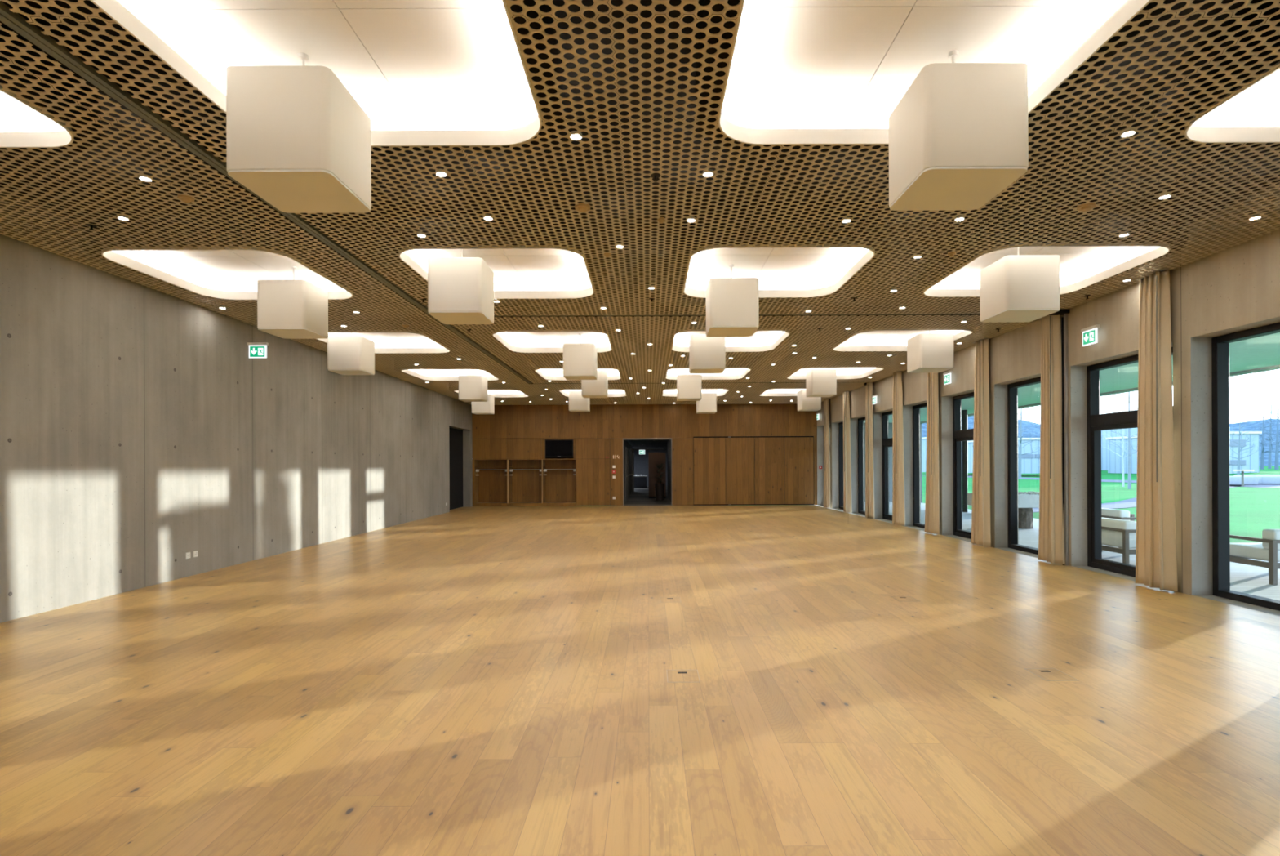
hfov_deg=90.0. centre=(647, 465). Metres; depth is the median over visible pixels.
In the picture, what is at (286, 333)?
diffuser
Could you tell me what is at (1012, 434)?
window
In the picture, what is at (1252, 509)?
lawn
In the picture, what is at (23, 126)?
cove
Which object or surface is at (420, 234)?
recessed light
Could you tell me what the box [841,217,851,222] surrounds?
recessed light
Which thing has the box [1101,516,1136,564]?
outdoor sofa
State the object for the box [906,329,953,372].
pendant lamp
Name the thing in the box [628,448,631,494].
door
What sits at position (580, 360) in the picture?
pendant lamp
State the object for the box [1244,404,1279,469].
bare tree
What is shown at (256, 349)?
exit sign
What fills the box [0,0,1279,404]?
ceiling
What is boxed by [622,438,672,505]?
door frame
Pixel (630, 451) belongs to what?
door
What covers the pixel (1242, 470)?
garden table
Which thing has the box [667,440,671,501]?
wall
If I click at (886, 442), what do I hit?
window
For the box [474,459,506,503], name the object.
niche
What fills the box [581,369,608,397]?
pendant lamp
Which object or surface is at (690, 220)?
recessed light
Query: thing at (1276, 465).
bare tree
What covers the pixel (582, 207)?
smoke detector
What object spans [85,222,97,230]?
sprinkler
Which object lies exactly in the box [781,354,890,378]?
cove
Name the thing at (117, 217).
recessed light
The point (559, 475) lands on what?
niche
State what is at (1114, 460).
building
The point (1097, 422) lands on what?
window
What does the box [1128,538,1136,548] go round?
seat cushion
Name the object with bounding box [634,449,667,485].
wall
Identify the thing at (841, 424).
window
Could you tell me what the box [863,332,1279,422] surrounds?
soffit
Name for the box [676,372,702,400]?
pendant lamp
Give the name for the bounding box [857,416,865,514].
window
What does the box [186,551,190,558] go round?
wall socket
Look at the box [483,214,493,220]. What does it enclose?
recessed light
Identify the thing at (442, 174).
recessed light
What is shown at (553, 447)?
television
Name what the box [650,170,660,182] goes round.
sprinkler
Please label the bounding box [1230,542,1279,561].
seat cushion
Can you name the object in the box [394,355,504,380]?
cove
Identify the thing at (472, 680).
floor
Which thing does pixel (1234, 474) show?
stone bench
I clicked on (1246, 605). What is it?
trim
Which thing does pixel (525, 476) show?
niche
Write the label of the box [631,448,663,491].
trim
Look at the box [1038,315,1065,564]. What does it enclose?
curtain
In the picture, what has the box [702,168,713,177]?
recessed light
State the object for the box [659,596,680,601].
box
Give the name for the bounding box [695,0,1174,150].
cove
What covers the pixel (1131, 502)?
gravel path
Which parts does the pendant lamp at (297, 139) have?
rod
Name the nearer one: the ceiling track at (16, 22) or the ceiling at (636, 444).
the ceiling track at (16, 22)
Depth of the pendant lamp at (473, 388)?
16.04 m
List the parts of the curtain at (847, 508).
draw rod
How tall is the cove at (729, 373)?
0.281 m
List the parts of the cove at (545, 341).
ceiling panel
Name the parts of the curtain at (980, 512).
draw rod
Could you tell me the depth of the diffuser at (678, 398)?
16.18 m
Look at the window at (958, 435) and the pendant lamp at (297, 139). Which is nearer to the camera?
the pendant lamp at (297, 139)
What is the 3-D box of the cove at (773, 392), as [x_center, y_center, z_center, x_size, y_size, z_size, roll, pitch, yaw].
[4.610,-2.418,20.080,2.296,0.281,2.296,0,0,0]
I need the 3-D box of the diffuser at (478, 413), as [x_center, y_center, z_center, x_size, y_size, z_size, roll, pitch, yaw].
[-5.277,-1.655,20.480,0.592,0.012,0.592,0,0,0]
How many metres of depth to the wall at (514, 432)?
23.84 m
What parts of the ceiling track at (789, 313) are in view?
rail, rail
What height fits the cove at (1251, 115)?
0.281 m
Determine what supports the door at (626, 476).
in the wall at (626, 443)
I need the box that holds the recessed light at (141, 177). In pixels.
[137,174,152,182]
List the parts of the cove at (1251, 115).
ceiling panel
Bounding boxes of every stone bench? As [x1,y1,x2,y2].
[1229,475,1257,484]
[1233,474,1261,475]
[1256,475,1279,484]
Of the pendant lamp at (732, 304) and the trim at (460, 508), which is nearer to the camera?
the pendant lamp at (732, 304)
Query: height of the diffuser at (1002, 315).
0.012 m
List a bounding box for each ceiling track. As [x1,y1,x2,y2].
[0,0,533,383]
[493,304,980,316]
[533,377,871,383]
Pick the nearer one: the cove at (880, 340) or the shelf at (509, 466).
the cove at (880, 340)
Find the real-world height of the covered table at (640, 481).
0.800 m
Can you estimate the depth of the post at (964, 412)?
20.33 m
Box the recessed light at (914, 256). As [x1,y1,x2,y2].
[912,255,921,258]
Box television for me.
[545,440,573,456]
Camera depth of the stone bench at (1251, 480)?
46.31 m
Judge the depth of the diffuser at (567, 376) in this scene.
12.08 m
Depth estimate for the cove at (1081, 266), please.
7.58 m
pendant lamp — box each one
[226,53,371,213]
[257,266,328,338]
[327,332,374,374]
[427,248,493,324]
[458,368,487,401]
[471,393,494,414]
[562,333,597,379]
[568,389,590,412]
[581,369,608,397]
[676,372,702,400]
[688,333,725,373]
[696,389,716,413]
[706,264,759,337]
[797,389,821,410]
[805,367,836,396]
[888,49,1028,210]
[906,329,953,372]
[979,247,1059,322]
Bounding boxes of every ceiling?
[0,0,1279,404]
[626,437,671,449]
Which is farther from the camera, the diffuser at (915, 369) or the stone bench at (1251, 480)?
the stone bench at (1251, 480)
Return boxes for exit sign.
[247,332,268,358]
[638,448,645,453]
[816,412,819,419]
[871,394,877,404]
[942,370,952,384]
[1080,296,1100,346]
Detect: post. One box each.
[961,409,968,511]
[1048,309,1070,565]
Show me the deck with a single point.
(1244, 578)
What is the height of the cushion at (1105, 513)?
0.405 m
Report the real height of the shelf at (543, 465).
0.030 m
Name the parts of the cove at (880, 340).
ceiling panel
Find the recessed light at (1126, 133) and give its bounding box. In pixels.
[1120,128,1136,137]
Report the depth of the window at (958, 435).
13.40 m
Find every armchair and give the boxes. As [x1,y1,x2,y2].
[1101,507,1136,548]
[1230,528,1279,584]
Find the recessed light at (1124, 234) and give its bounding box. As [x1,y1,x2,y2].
[1118,231,1129,236]
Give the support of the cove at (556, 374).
attached to the ceiling at (628, 67)
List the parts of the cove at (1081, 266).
ceiling panel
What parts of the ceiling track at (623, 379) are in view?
rail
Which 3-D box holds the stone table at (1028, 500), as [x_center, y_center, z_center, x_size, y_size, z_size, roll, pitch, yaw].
[8.679,1.063,15.200,1.650,0.865,1.100,0,0,0]
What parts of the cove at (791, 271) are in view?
ceiling panel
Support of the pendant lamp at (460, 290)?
hanging from the cove at (530, 273)
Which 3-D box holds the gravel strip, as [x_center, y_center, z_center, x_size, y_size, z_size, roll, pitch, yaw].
[40.515,1.423,39.942,10.979,0.001,100.565,0,0,0]
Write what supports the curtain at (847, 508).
hanging from the ceiling at (628, 67)
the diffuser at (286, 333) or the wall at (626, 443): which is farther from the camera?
the wall at (626, 443)
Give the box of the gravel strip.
[922,475,1279,488]
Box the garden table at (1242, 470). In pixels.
[1231,469,1253,485]
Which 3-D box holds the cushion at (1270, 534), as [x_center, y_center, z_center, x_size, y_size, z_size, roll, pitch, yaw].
[8.274,0.942,8.156,0.752,0.250,0.188,0,0,0]
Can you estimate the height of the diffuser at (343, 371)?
0.012 m
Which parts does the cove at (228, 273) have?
ceiling panel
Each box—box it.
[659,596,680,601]
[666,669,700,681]
[891,595,919,600]
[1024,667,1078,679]
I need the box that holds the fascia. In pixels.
[920,364,1279,423]
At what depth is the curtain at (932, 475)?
13.70 m
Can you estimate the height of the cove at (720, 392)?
0.281 m
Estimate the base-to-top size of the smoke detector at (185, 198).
0.040 m
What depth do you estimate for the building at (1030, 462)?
80.00 m
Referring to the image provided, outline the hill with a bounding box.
[921,415,1279,466]
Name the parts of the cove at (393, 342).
ceiling panel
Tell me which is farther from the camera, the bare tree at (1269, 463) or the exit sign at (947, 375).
the bare tree at (1269, 463)
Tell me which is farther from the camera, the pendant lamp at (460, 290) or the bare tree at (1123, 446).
the bare tree at (1123, 446)
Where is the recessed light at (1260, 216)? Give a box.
[1248,213,1262,220]
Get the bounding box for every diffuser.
[227,169,370,213]
[257,328,328,338]
[328,368,374,374]
[428,311,493,324]
[459,398,487,401]
[471,412,493,414]
[563,374,596,379]
[568,409,589,412]
[582,394,608,397]
[677,397,701,400]
[689,368,725,373]
[697,411,716,413]
[706,325,758,337]
[798,408,820,410]
[806,393,835,396]
[889,166,1026,210]
[907,366,953,372]
[980,308,1059,322]
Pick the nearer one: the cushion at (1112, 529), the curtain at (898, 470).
the cushion at (1112, 529)
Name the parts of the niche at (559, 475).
panel, clothe rail, panel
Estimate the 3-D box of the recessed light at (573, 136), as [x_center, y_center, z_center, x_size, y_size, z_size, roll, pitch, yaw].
[-0.498,-2.271,4.413,0.088,0.024,0.088,0,0,0]
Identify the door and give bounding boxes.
[448,426,462,509]
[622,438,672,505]
[625,446,627,502]
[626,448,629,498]
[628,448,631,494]
[630,450,631,493]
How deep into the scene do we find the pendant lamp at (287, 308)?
7.76 m
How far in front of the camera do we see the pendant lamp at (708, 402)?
20.18 m
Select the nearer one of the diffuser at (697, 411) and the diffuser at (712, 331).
the diffuser at (712, 331)
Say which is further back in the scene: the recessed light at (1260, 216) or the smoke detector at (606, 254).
the smoke detector at (606, 254)
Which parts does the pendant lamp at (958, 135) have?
rod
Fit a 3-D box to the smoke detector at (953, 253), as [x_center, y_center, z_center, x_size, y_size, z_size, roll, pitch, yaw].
[3.270,-2.268,6.889,0.080,0.040,0.080,0,0,0]
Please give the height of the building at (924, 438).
5.750 m
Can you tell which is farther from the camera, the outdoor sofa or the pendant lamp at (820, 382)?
the pendant lamp at (820, 382)
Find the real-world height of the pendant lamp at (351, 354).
0.845 m
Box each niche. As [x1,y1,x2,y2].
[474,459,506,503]
[508,459,542,502]
[542,458,576,502]
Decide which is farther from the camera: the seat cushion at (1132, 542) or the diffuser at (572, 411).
the diffuser at (572, 411)
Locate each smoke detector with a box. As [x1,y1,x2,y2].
[177,194,195,202]
[574,202,590,212]
[604,252,611,257]
[657,217,664,223]
[947,251,955,257]
[1076,201,1095,211]
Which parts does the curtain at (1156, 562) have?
glider rail, draw rod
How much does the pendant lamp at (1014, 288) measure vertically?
0.845 m
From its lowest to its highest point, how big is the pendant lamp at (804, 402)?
0.845 m
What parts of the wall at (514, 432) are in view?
panel, panel, panel, panel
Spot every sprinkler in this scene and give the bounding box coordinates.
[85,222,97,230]
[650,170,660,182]
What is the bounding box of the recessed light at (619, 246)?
[615,244,623,248]
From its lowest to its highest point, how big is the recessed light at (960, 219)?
0.024 m
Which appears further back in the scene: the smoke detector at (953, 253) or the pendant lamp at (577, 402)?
the pendant lamp at (577, 402)
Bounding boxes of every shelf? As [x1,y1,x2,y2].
[475,466,506,466]
[509,466,542,466]
[542,465,575,466]
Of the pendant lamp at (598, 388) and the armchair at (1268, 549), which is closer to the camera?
the armchair at (1268, 549)
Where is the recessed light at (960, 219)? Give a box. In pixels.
[954,215,964,221]
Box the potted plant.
[653,462,664,500]
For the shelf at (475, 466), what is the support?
attached to the niche at (491, 475)
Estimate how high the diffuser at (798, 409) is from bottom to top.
0.012 m
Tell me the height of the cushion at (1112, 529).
0.405 m
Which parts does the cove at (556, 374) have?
ceiling panel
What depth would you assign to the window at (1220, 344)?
7.19 m
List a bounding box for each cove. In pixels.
[0,30,101,153]
[67,0,564,151]
[83,217,364,300]
[317,313,457,353]
[383,215,605,298]
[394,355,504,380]
[448,379,533,396]
[483,315,619,352]
[528,355,626,380]
[554,382,631,396]
[657,382,733,396]
[659,355,757,379]
[663,315,798,351]
[671,214,889,297]
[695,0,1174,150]
[754,382,838,395]
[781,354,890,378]
[824,314,980,351]
[911,213,1187,297]
[1157,1,1279,148]
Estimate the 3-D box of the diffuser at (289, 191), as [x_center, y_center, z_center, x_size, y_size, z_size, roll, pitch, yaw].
[-2.107,-1.667,3.920,0.592,0.012,0.592,0,0,0]
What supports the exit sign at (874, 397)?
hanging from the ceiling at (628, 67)
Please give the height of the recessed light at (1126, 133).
0.024 m
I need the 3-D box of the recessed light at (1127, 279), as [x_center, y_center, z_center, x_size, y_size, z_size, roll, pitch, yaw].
[5.938,-2.297,7.933,0.088,0.024,0.088,0,0,0]
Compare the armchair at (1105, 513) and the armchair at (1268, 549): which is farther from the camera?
the armchair at (1105, 513)
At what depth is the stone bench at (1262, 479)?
46.76 m
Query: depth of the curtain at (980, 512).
11.58 m
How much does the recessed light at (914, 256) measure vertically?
0.024 m
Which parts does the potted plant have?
pot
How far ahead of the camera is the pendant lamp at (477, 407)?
20.18 m
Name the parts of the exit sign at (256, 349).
backlit panel, doorway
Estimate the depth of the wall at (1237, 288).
8.60 m
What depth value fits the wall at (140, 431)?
8.38 m
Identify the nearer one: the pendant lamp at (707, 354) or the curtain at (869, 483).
the pendant lamp at (707, 354)
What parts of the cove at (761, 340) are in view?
ceiling panel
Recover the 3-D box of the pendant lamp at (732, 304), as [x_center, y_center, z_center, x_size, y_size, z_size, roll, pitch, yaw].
[1.052,-2.097,8.060,0.600,0.845,0.600,0,0,0]
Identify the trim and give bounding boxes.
[449,506,470,511]
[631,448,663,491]
[817,504,1279,615]
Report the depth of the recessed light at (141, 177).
5.02 m
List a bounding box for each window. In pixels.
[838,422,843,509]
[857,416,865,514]
[881,410,892,520]
[912,402,926,528]
[952,391,973,538]
[1007,376,1040,554]
[1086,346,1173,577]
[1211,322,1279,610]
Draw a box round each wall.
[0,189,472,622]
[471,393,817,506]
[623,440,631,502]
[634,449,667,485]
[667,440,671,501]
[817,182,1279,595]
[829,422,922,502]
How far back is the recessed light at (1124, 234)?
6.35 m
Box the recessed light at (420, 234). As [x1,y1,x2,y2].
[417,231,426,237]
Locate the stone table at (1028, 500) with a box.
[967,490,1039,528]
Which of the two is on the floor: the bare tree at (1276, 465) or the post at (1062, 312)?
the post at (1062, 312)
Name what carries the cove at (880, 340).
attached to the ceiling at (628, 67)
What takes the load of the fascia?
attached to the ceiling at (628, 67)
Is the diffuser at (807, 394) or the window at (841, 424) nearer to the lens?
the diffuser at (807, 394)
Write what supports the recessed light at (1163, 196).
in the ceiling at (628, 67)
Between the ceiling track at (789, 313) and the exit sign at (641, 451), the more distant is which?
the exit sign at (641, 451)
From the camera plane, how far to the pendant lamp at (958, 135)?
3.62 m
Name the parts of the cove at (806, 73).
ceiling panel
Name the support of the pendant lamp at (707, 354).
hanging from the cove at (761, 340)
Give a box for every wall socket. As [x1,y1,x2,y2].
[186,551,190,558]
[193,550,198,556]
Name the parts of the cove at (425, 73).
ceiling panel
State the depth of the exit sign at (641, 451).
32.98 m
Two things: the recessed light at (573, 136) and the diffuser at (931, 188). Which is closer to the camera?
the diffuser at (931, 188)
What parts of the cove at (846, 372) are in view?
ceiling panel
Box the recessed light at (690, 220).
[686,216,695,222]
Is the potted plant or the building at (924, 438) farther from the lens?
the building at (924, 438)
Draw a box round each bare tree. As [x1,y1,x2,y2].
[1017,408,1039,477]
[1099,391,1137,488]
[1101,391,1137,486]
[1229,415,1259,474]
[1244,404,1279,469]
[1250,396,1279,468]
[1262,405,1279,469]
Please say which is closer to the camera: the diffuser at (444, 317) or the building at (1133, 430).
the diffuser at (444, 317)
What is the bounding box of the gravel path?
[1032,484,1244,511]
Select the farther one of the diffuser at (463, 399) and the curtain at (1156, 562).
the diffuser at (463, 399)
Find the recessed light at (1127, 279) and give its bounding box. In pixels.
[1122,277,1131,281]
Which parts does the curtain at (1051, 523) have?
draw rod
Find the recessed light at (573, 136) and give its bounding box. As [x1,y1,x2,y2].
[568,130,582,140]
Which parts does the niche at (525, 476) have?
panel, clothe rail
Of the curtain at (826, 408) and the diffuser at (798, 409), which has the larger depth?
the curtain at (826, 408)
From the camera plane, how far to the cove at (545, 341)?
12.43 m
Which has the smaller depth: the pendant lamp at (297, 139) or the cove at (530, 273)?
the pendant lamp at (297, 139)
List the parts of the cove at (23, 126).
ceiling panel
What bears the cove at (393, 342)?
attached to the ceiling at (628, 67)
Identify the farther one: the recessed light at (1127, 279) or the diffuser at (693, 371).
the diffuser at (693, 371)
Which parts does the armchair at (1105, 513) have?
arm rail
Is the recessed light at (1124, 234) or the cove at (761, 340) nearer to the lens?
the recessed light at (1124, 234)
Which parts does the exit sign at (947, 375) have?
backlit panel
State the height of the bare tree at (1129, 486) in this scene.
8.436 m
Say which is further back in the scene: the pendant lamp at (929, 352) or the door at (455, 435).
the door at (455, 435)
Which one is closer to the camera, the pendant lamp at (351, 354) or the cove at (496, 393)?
the pendant lamp at (351, 354)
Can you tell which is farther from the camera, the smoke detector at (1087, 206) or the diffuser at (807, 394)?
the diffuser at (807, 394)
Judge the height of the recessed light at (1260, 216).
0.024 m
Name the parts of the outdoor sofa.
arm rail, seat frame, leg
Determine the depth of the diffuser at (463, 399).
16.34 m
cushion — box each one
[1101,507,1129,519]
[1101,516,1136,547]
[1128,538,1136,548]
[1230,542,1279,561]
[1262,528,1279,549]
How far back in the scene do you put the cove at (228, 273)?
7.74 m
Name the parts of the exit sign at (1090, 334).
backlit panel, doorway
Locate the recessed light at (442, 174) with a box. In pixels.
[435,168,447,177]
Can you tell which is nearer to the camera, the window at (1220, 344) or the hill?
the window at (1220, 344)
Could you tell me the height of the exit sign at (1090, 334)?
0.630 m
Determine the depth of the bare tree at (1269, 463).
97.95 m
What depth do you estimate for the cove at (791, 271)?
7.83 m
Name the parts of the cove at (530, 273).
ceiling panel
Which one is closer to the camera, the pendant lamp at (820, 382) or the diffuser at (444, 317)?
the diffuser at (444, 317)
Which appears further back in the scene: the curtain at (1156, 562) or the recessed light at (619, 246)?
the curtain at (1156, 562)
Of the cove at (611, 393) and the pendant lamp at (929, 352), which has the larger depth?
the cove at (611, 393)
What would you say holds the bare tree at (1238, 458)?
on the lawn
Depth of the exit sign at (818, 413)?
23.20 m
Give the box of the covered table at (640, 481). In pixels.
[634,475,647,487]
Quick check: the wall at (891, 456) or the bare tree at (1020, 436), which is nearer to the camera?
the wall at (891, 456)
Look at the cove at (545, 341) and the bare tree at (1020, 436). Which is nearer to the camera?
the cove at (545, 341)
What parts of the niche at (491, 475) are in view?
panel, clothe rail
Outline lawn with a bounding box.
[922,465,1279,542]
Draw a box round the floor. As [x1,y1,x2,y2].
[0,485,1279,855]
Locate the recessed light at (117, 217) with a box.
[116,214,129,220]
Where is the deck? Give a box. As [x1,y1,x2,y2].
[815,501,1279,599]
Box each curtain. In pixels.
[823,398,830,507]
[842,391,852,512]
[865,381,874,518]
[892,370,905,525]
[924,372,939,533]
[971,337,991,546]
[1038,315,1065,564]
[1135,268,1177,591]
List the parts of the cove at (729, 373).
ceiling panel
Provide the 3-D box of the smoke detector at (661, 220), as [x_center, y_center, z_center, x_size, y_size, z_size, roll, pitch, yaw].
[0.122,-2.256,5.908,0.070,0.040,0.070,0,0,0]
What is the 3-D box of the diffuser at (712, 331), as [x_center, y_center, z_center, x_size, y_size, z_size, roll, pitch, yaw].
[1.053,-1.680,8.060,0.592,0.012,0.592,0,0,0]
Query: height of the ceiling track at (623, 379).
0.136 m
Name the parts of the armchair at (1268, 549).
seat frame, arm rail, leg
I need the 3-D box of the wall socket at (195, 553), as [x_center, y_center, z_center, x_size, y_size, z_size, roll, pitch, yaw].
[-6.308,1.235,8.930,0.012,0.083,0.083,0,0,-1]
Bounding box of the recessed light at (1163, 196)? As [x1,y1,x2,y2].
[1158,193,1171,199]
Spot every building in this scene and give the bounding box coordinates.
[921,436,962,472]
[961,437,1039,473]
[1101,427,1137,470]
[1105,431,1262,473]
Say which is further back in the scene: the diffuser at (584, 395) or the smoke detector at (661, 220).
the diffuser at (584, 395)
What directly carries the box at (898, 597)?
on the floor
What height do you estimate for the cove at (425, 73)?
0.281 m
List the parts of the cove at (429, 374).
ceiling panel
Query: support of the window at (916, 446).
in the wall at (1237, 288)

